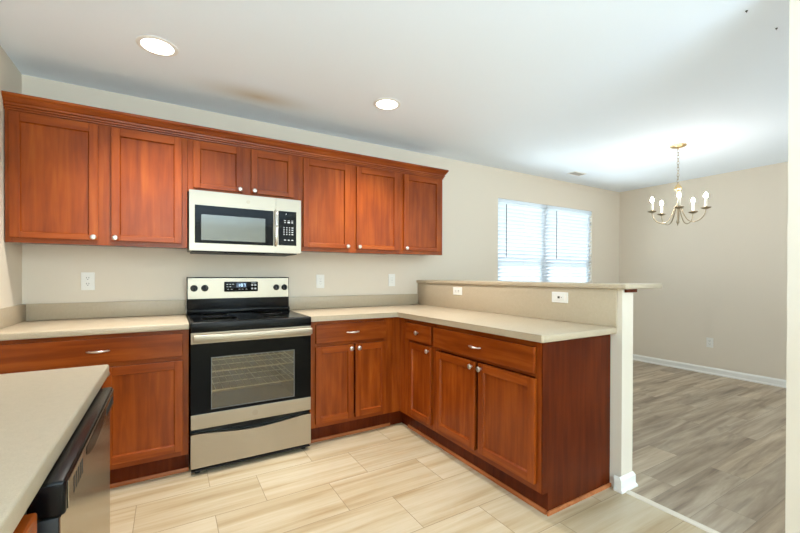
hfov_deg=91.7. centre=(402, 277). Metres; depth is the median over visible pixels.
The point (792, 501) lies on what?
wall
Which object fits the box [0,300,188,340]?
countertop
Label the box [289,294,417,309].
backsplash
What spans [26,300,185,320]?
backsplash
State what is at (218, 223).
microwave
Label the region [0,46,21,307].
wall
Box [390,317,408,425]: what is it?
cabinet filler
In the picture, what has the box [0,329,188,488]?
base cabinet
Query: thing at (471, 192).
wall
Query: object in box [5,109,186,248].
upper cabinet
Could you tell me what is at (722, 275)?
wall
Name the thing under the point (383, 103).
recessed light
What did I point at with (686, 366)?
baseboard
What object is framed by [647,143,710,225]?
chandelier
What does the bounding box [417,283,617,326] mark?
backsplash
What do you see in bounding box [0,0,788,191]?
ceiling
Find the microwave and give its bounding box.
[187,189,300,255]
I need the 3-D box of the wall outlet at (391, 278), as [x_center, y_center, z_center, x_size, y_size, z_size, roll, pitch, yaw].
[-0.101,0.025,3.759,0.072,0.118,0.008,0,0,-31]
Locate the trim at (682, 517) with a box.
[626,490,719,532]
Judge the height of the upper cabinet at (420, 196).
0.719 m
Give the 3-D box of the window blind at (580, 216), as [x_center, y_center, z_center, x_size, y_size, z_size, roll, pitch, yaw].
[2.226,-0.275,5.179,0.928,1.286,0.056,0,0,-31]
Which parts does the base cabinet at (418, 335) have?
rail, drawer, door, rail, frame rail, frame rail, frame rail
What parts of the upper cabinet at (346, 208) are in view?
frame rail, door, rail, rail, frame rail, door, rail, rail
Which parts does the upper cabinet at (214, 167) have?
frame rail, door, rail, rail, frame rail, door, rail, rail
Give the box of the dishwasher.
[25,387,113,532]
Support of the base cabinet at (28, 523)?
on the floor
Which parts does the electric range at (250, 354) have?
burner knob, vent trim, control panel, trim, storage drawer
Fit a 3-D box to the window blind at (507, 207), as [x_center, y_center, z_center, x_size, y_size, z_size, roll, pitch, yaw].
[1.458,-0.275,4.718,0.840,1.286,0.056,0,0,-31]
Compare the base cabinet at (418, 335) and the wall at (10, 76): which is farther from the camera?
the base cabinet at (418, 335)
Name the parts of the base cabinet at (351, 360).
door, rail, rail, frame rail, frame rail, frame rail, drawer, door, rail, rail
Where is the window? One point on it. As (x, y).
(546, 209)
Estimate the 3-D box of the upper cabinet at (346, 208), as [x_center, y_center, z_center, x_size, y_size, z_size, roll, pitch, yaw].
[-0.475,-0.568,3.328,0.912,0.725,0.356,0,0,-31]
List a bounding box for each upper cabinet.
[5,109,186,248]
[187,139,297,199]
[298,156,399,254]
[399,173,441,254]
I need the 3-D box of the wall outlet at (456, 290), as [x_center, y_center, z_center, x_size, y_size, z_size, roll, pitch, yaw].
[0.477,0.117,3.366,0.008,0.068,0.118,0,0,-31]
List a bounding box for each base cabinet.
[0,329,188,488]
[13,513,36,532]
[309,317,391,443]
[404,318,438,445]
[433,324,610,516]
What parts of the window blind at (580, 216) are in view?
head rail, ladder cord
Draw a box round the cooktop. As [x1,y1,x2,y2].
[187,310,310,332]
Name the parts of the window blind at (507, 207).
ladder cord, head rail, ladder cord, ladder cord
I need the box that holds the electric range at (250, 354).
[187,277,311,473]
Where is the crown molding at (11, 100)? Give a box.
[1,90,448,179]
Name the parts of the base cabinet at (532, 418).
rail, door, rail, drawer, frame rail, frame rail, frame rail, door, rail, rail, panel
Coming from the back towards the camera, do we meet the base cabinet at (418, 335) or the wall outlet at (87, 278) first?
the base cabinet at (418, 335)
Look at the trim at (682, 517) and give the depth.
1.96 m
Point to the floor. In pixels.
(392, 478)
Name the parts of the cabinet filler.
post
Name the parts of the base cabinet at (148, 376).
frame rail, frame rail, drawer, door, rail, rail, frame rail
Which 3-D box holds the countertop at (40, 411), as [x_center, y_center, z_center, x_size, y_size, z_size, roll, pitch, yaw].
[-0.573,0.305,0.034,0.615,0.036,2.485,0,0,-31]
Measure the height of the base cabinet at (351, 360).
0.874 m
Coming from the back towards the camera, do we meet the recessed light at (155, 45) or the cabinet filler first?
the cabinet filler
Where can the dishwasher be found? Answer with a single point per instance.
(74, 497)
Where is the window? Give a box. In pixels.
[498,209,588,281]
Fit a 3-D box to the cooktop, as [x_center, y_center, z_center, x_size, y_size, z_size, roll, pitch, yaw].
[-1.094,0.295,2.741,0.729,0.061,0.613,0,0,-31]
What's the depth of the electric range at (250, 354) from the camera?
2.59 m
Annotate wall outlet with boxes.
[81,272,94,289]
[316,275,323,287]
[388,274,394,285]
[453,287,461,294]
[552,292,567,302]
[706,337,712,347]
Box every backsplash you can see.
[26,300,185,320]
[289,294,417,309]
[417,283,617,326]
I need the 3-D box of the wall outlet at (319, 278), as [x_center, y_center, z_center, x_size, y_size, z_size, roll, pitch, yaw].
[-0.715,0.033,3.391,0.072,0.118,0.008,0,0,-31]
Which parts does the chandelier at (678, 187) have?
arm, arm, chain, arm, arm, arm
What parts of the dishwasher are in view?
door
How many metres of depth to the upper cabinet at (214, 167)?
2.75 m
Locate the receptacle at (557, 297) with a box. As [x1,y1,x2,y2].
[555,295,563,299]
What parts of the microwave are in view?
door glass, handle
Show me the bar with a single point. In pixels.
(628, 287)
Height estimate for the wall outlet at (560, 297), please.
0.068 m
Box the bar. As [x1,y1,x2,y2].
[416,280,661,292]
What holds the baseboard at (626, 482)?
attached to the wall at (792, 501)
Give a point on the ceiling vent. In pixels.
(576, 173)
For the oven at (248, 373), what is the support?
in the electric range at (250, 354)
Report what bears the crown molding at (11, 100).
attached to the upper cabinet at (68, 182)
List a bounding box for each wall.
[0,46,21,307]
[22,74,619,316]
[472,0,799,532]
[619,162,787,379]
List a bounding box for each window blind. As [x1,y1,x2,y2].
[498,198,546,281]
[545,205,591,281]
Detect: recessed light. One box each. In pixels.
[136,35,177,56]
[373,98,400,109]
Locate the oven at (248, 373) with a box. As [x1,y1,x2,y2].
[191,325,311,430]
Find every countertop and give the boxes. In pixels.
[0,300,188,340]
[0,364,108,532]
[289,283,617,342]
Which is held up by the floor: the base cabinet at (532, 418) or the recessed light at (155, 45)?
the base cabinet at (532, 418)
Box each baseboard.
[613,471,637,493]
[633,354,785,387]
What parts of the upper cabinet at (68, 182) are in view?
frame rail, frame rail, door, rail, rail, frame rail, door, rail, rail, frame rail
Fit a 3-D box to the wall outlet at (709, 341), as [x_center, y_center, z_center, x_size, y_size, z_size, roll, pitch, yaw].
[3.786,0.801,4.785,0.008,0.118,0.072,0,0,-31]
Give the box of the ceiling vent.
[567,171,585,175]
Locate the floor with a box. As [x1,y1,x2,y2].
[110,360,785,532]
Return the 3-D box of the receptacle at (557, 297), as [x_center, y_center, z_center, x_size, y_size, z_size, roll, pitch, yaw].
[1.004,0.127,2.483,0.002,0.032,0.060,0,0,-31]
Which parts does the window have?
sash, sash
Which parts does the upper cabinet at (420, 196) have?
frame rail, door, rail, rail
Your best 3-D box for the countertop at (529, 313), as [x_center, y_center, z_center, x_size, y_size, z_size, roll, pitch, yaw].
[0.126,0.185,2.718,1.315,0.252,2.029,0,0,-31]

